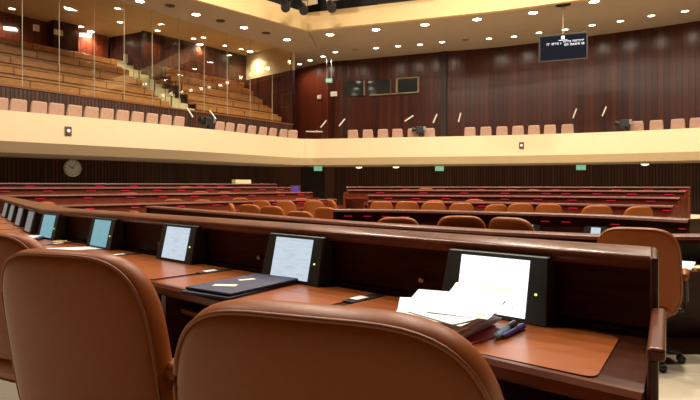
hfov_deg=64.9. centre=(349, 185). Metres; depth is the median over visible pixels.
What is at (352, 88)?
window
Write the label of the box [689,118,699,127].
balcony chair
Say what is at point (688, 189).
desk
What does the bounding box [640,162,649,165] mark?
lamp
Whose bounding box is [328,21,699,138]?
wall
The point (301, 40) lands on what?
ceiling
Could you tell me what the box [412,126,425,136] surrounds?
video camera
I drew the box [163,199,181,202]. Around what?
swivel chair
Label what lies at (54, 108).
balcony chair
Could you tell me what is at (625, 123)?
video camera
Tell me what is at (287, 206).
swivel chair
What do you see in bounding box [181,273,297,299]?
folder
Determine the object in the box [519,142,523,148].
plate
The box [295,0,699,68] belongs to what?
ceiling
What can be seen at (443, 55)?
trim
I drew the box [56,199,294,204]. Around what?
countertop
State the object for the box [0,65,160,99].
bench
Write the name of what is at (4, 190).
desk
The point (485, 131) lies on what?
balcony chair
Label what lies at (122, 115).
balcony chair
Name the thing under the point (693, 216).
floor
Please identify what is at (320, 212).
swivel chair
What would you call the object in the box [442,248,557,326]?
monitor
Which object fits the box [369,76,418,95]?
window
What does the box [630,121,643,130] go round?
balcony chair
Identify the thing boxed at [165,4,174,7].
ceiling speaker
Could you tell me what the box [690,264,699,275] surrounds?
countertop
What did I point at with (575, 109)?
plate stand
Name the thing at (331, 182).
wall
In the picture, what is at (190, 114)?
plate stand
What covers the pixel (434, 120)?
plate stand
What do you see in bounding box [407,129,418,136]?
balcony chair
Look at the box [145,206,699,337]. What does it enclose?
desk
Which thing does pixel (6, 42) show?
bench
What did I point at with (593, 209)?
swivel chair
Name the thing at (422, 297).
paper sheet
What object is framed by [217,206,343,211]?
countertop
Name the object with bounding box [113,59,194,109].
stairs
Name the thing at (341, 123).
plate stand
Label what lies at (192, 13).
recessed light
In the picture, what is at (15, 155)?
ceiling
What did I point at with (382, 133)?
balcony chair
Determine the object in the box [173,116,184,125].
balcony chair
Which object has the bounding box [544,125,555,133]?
balcony chair
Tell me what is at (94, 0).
window
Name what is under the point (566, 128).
balcony chair
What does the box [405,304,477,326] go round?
paper sheet
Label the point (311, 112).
wall
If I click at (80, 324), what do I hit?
swivel chair
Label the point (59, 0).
window
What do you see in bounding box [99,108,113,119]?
balcony chair
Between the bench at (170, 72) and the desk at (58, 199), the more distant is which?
the bench at (170, 72)
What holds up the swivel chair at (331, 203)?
on the floor
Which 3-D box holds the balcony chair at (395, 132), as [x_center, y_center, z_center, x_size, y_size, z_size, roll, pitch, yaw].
[2.204,-2.210,25.803,0.520,0.960,0.597,0,0,13]
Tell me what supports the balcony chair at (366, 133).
on the floor
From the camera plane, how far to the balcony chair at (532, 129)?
24.41 m
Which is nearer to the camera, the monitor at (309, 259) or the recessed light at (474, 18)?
the monitor at (309, 259)
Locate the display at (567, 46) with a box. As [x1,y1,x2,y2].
[539,3,587,62]
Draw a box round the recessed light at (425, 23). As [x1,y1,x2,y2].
[420,22,429,25]
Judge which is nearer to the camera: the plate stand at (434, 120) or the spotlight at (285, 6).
the spotlight at (285, 6)
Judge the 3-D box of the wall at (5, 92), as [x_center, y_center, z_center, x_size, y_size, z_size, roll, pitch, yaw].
[-9.205,-2.405,20.477,0.120,1.650,21.004,0,0,36]
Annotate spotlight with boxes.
[280,0,289,12]
[298,0,307,14]
[326,0,336,12]
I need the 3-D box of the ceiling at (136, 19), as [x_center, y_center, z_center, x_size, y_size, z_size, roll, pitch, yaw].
[-11.776,-7.630,22.881,7.301,0.200,21.904,0,0,36]
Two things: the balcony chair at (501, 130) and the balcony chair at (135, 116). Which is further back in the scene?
the balcony chair at (501, 130)
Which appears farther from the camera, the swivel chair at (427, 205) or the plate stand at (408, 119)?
the plate stand at (408, 119)
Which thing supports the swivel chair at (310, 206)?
on the floor
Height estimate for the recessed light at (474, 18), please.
0.045 m
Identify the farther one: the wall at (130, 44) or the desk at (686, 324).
the wall at (130, 44)
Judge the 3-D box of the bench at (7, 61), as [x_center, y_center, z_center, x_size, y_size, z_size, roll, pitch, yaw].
[-13.695,-4.107,19.518,1.450,1.435,13.800,0,0,36]
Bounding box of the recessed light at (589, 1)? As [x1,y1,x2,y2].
[588,0,599,3]
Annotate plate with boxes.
[65,126,71,135]
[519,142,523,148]
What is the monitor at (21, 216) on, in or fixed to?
on the desk at (607, 341)
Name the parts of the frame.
panel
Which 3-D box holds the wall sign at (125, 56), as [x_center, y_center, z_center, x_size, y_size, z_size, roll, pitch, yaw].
[-11.083,-6.306,27.184,0.050,0.420,0.220,0,0,38]
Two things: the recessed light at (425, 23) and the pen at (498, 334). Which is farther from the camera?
the recessed light at (425, 23)
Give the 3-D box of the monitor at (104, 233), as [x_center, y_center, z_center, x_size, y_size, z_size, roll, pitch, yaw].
[-1.773,0.339,3.973,0.400,0.214,0.105,0,0,42]
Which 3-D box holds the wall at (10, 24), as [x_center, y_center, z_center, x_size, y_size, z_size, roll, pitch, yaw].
[-16.506,-5.280,21.785,0.200,5.000,14.603,0,0,35]
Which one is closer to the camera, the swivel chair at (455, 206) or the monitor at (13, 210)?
the monitor at (13, 210)
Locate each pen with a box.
[494,320,517,338]
[502,323,525,337]
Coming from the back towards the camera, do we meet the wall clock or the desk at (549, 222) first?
the wall clock
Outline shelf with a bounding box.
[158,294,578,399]
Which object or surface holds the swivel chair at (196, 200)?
on the floor
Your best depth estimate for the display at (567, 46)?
21.45 m
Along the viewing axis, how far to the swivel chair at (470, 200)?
14.34 m
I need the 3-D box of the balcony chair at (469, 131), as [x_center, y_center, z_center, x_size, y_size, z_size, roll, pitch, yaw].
[5.470,-2.210,25.084,0.520,0.960,0.597,0,0,13]
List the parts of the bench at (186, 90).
seat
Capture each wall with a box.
[0,11,107,57]
[0,86,292,136]
[0,157,699,214]
[108,32,140,70]
[141,30,245,87]
[246,70,294,129]
[267,0,408,12]
[295,62,327,138]
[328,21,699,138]
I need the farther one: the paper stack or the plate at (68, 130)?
the plate at (68, 130)
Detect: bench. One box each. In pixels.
[0,37,121,67]
[0,46,134,78]
[0,55,147,88]
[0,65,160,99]
[0,77,168,106]
[156,67,249,90]
[168,76,258,98]
[178,85,267,108]
[187,95,277,115]
[196,104,280,121]
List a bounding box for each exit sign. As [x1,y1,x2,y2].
[314,165,321,170]
[326,57,331,82]
[435,165,443,170]
[576,164,585,169]
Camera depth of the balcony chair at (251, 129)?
24.46 m
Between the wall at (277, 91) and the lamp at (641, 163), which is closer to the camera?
the lamp at (641, 163)
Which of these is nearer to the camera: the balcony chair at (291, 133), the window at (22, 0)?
the window at (22, 0)
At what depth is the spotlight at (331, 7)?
22.69 m
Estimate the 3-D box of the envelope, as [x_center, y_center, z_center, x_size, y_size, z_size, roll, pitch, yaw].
[3.060,0.695,4.680,0.360,0.019,0.160,0,0,-6]
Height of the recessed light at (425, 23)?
0.045 m
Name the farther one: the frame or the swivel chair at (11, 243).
the frame
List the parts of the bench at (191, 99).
seat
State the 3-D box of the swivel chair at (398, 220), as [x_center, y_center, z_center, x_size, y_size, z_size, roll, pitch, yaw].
[0.642,0.903,7.212,0.684,1.023,0.641,0,0,10]
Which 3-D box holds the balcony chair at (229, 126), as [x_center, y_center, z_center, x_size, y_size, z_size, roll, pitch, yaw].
[-4.982,-2.210,23.395,0.597,0.960,0.520,0,0,27]
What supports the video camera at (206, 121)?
on the floor
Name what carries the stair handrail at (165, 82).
on the stairs
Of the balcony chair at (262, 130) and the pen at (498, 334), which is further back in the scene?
the balcony chair at (262, 130)
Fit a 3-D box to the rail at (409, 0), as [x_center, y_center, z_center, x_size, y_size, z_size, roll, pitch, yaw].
[2.127,-7.856,23.550,1.954,0.162,0.100,0,0,21]
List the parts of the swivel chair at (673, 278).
backrest, seat, armrest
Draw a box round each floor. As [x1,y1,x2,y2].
[659,338,699,399]
[691,214,699,218]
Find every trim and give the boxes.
[0,84,292,124]
[194,0,586,31]
[440,51,446,136]
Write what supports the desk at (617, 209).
on the floor
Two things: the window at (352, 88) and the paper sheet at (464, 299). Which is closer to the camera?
the paper sheet at (464, 299)
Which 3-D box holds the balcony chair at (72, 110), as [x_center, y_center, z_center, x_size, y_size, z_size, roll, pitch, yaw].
[-9.055,-2.210,18.234,0.597,0.960,0.520,0,0,35]
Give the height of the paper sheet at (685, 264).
0.044 m
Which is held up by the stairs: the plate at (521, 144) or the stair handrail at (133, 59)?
the stair handrail at (133, 59)
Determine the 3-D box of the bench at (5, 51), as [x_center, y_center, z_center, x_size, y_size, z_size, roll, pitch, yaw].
[-14.507,-4.688,20.102,1.450,1.435,13.800,0,0,36]
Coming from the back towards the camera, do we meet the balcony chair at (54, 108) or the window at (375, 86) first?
the window at (375, 86)
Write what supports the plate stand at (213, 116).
on the floor
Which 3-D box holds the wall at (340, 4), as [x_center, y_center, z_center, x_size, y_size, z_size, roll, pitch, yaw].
[1.736,-9.530,19.380,36.105,3.500,13.100,0,0,-5]
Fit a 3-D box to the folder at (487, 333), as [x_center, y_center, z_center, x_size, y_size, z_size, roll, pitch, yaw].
[0.330,0.444,1.665,0.255,0.004,0.200,0,0,-42]
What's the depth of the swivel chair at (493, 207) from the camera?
12.41 m
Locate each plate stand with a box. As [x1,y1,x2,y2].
[186,107,192,126]
[209,110,215,129]
[339,118,344,137]
[405,115,412,128]
[433,114,437,136]
[573,109,576,132]
[602,107,606,131]
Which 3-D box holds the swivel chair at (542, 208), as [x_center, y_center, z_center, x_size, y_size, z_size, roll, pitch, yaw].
[4.517,0.907,12.505,0.684,1.023,0.641,0,0,18]
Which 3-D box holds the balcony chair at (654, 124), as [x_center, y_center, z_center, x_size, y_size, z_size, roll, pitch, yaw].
[12.450,-2.210,22.353,0.520,0.960,0.597,0,0,31]
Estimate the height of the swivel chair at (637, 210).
1.023 m
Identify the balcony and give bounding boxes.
[0,110,699,164]
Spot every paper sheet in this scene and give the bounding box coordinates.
[47,246,100,249]
[397,289,448,312]
[397,297,467,324]
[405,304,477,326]
[407,301,518,324]
[426,282,511,319]
[682,261,695,270]
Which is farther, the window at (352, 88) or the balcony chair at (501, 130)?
the window at (352, 88)
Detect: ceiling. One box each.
[0,0,275,55]
[0,152,699,166]
[116,0,316,52]
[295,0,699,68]
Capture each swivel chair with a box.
[0,231,44,382]
[1,248,173,399]
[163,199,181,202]
[173,299,503,399]
[194,200,210,201]
[229,203,235,211]
[232,198,247,200]
[239,204,259,213]
[253,200,270,208]
[260,206,285,215]
[276,201,296,214]
[286,211,313,217]
[303,200,324,217]
[314,207,333,218]
[327,200,336,208]
[370,201,392,208]
[378,217,418,224]
[395,201,418,209]
[421,202,445,209]
[437,216,485,228]
[449,203,473,210]
[465,199,483,201]
[484,204,507,211]
[489,217,534,230]
[507,203,533,211]
[535,204,562,212]
[581,205,612,214]
[597,227,689,371]
[624,206,652,216]
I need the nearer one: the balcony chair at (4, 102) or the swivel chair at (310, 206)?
the swivel chair at (310, 206)
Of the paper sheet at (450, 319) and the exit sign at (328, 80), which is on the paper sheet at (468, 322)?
the paper sheet at (450, 319)
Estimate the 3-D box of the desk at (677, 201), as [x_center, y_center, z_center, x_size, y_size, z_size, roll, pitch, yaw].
[4.125,0.768,14.540,7.992,1.024,1.210,0,0,27]
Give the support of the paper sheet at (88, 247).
on the desk at (607, 341)
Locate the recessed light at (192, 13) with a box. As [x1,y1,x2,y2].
[191,12,200,15]
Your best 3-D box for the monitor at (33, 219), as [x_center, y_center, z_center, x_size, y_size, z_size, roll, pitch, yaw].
[-3.043,0.339,5.277,0.104,0.214,0.400,0,0,-39]
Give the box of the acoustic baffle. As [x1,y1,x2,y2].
[302,0,317,5]
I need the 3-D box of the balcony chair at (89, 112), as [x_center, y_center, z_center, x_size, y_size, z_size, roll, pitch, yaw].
[-8.682,-2.210,18.647,0.597,0.960,0.520,0,0,35]
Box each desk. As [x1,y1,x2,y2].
[0,183,276,187]
[0,187,290,194]
[0,192,319,204]
[0,196,665,399]
[57,199,343,212]
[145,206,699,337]
[333,208,699,233]
[343,186,690,218]
[344,190,687,217]
[363,195,681,217]
[366,201,674,217]
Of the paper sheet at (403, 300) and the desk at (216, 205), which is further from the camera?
the desk at (216, 205)
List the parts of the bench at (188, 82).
seat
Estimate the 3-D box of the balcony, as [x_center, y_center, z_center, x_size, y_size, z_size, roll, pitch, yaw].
[-1.747,-1.610,19.369,36.841,1.220,13.594,0,0,-15]
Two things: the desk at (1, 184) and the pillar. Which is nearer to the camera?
the desk at (1, 184)
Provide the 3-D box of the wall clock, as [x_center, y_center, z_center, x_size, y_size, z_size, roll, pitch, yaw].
[-10.501,-0.682,20.803,0.070,0.660,0.660,0,0,42]
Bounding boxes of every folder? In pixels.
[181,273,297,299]
[465,326,499,344]
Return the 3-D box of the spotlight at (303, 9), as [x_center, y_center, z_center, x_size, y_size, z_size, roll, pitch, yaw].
[-1.989,-7.566,23.364,0.456,0.682,0.658,0,0,0]
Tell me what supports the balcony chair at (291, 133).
on the floor
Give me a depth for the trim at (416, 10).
23.18 m
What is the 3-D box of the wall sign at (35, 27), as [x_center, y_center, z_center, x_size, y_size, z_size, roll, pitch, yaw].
[-13.853,-6.981,24.285,0.050,0.280,0.260,0,0,36]
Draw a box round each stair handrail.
[133,59,139,79]
[165,82,171,105]
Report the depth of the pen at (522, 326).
1.65 m
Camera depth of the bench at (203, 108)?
26.75 m
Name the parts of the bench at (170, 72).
seat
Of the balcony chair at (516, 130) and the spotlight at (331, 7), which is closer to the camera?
the spotlight at (331, 7)
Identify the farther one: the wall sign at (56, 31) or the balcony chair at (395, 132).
the balcony chair at (395, 132)
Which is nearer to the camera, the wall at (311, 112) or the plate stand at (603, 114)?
the plate stand at (603, 114)
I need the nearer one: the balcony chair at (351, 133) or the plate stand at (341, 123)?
the balcony chair at (351, 133)
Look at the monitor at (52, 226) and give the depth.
4.56 m
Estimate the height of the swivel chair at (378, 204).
1.023 m
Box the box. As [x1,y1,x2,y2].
[232,180,250,183]
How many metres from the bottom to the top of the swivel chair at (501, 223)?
1.023 m
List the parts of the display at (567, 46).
rod, ceiling plate, frame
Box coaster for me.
[52,240,67,242]
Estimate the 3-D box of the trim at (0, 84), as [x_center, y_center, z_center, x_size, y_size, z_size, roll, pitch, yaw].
[-9.199,-3.240,20.485,0.180,0.060,21.024,0,0,36]
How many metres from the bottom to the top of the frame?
1.520 m
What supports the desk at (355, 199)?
on the floor
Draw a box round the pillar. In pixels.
[47,20,77,51]
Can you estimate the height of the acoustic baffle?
1.650 m
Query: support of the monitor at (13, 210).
on the desk at (607, 341)
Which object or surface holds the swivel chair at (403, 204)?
on the floor
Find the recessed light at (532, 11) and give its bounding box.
[527,10,538,13]
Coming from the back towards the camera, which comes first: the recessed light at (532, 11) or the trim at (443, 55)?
the trim at (443, 55)
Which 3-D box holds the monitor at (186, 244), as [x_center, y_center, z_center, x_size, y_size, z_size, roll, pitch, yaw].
[-1.014,0.339,3.283,0.400,0.214,0.104,0,0,42]
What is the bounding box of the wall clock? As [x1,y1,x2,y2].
[63,159,81,176]
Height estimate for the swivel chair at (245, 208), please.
1.023 m
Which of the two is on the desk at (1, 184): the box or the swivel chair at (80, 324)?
the box
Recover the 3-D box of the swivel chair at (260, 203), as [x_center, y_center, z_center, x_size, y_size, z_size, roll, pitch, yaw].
[-2.373,0.903,15.402,0.684,1.023,0.641,0,0,20]
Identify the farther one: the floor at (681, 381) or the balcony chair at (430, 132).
the balcony chair at (430, 132)
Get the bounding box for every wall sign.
[33,24,39,31]
[54,29,62,35]
[123,54,127,62]
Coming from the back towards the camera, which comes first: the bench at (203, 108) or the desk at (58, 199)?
the bench at (203, 108)
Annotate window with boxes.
[22,0,22,86]
[59,0,59,91]
[94,0,94,96]
[345,80,364,96]
[368,79,391,95]
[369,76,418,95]
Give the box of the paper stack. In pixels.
[442,313,501,337]
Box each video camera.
[198,117,215,128]
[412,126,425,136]
[615,119,631,130]
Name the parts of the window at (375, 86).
frame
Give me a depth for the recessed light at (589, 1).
21.30 m
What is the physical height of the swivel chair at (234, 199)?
1.023 m
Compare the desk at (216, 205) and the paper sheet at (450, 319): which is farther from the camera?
the desk at (216, 205)
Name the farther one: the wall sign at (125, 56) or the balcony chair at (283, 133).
the wall sign at (125, 56)
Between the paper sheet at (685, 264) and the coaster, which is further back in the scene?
the paper sheet at (685, 264)
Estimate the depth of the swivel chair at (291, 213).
9.69 m
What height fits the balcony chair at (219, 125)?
0.960 m
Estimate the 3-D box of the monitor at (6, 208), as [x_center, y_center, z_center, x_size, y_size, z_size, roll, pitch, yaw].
[-4.844,0.339,7.773,0.104,0.214,0.400,0,0,-39]
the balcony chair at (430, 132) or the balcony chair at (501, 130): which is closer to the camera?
the balcony chair at (501, 130)
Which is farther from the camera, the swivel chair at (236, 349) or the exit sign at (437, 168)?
the exit sign at (437, 168)
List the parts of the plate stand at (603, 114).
post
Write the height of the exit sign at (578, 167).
0.270 m
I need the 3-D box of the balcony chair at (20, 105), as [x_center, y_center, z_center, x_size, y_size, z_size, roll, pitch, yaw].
[-10.183,-2.210,17.007,0.597,0.960,0.520,0,0,36]
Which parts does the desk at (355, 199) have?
panel, modesty panel, console panel, panel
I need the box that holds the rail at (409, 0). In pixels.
[378,0,413,4]
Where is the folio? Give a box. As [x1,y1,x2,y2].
[29,235,43,240]
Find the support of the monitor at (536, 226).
on the desk at (549, 222)
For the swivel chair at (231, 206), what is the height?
1.023 m
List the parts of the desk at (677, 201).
panel, console panel, panel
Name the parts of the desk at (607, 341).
divider leg, console rail, console panel, panel, arm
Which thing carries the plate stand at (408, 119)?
on the floor
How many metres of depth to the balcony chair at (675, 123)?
22.02 m
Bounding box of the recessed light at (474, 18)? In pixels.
[472,17,481,20]
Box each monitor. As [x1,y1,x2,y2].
[1,202,10,217]
[7,204,17,221]
[14,206,27,226]
[23,210,41,233]
[37,213,66,240]
[86,217,123,249]
[156,223,205,264]
[262,233,333,286]
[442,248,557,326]
[531,224,540,230]
[583,226,608,233]
[679,243,699,263]
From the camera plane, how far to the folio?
4.53 m
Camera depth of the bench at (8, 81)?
20.54 m
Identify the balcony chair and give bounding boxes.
[0,97,8,109]
[8,98,26,111]
[29,101,46,113]
[47,103,64,114]
[66,104,81,116]
[83,106,98,117]
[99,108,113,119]
[115,110,128,120]
[130,111,143,122]
[145,113,157,123]
[159,114,171,124]
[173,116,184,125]
[214,121,224,130]
[225,122,234,131]
[236,124,245,132]
[247,125,255,133]
[258,127,266,134]
[268,128,276,135]
[279,129,287,137]
[287,130,297,137]
[348,130,357,137]
[363,129,372,137]
[378,129,387,137]
[392,129,402,137]
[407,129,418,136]
[424,128,434,136]
[464,127,475,135]
[480,127,491,135]
[496,126,507,134]
[512,126,523,134]
[528,125,539,134]
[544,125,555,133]
[561,124,573,133]
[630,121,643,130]
[649,120,663,129]
[671,119,685,128]
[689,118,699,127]
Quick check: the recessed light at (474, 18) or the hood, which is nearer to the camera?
the hood
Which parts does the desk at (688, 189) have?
panel, console panel, panel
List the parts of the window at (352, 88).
frame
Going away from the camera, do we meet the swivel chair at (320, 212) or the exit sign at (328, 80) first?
the swivel chair at (320, 212)
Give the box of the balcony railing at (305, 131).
[305,131,322,138]
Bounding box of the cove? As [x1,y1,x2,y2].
[246,48,294,79]
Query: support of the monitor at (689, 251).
on the desk at (686, 324)
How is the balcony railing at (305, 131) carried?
on the floor
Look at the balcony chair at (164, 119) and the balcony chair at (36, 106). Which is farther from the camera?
the balcony chair at (164, 119)
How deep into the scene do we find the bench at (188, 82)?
27.27 m
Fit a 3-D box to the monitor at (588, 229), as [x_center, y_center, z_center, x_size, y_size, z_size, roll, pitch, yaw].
[3.085,0.558,6.862,0.104,0.110,0.319,0,0,-39]
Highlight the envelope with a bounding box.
[692,265,699,269]
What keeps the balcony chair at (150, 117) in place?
on the floor
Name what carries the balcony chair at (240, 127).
on the floor
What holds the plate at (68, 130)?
attached to the balcony
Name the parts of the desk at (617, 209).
panel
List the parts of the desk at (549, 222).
panel, panel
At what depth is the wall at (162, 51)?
28.59 m
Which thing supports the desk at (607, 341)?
on the floor
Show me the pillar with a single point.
(69, 40)
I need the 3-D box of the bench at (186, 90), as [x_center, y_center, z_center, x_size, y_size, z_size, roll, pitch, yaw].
[-6.381,-3.978,27.717,1.050,1.435,5.350,0,0,36]
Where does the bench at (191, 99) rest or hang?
on the floor
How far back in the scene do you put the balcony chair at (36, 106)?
17.47 m
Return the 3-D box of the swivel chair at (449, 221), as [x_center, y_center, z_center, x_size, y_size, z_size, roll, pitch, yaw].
[1.336,0.853,6.611,0.684,1.023,0.641,0,0,12]
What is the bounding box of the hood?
[198,117,204,122]
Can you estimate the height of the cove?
1.450 m
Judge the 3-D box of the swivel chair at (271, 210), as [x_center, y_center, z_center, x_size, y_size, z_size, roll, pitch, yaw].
[-1.455,0.903,11.095,0.684,1.023,0.641,0,0,25]
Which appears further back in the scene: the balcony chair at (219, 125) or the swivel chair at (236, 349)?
the balcony chair at (219, 125)
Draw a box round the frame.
[290,185,299,191]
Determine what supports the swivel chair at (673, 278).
on the floor at (681, 381)
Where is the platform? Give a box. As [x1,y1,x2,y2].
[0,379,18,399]
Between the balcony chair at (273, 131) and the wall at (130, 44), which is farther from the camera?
the wall at (130, 44)
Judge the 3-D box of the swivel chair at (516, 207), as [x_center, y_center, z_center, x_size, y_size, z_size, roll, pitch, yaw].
[3.832,0.896,12.514,0.684,1.023,0.641,0,0,5]
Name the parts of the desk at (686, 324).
console panel, modesty panel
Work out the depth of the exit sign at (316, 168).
26.85 m

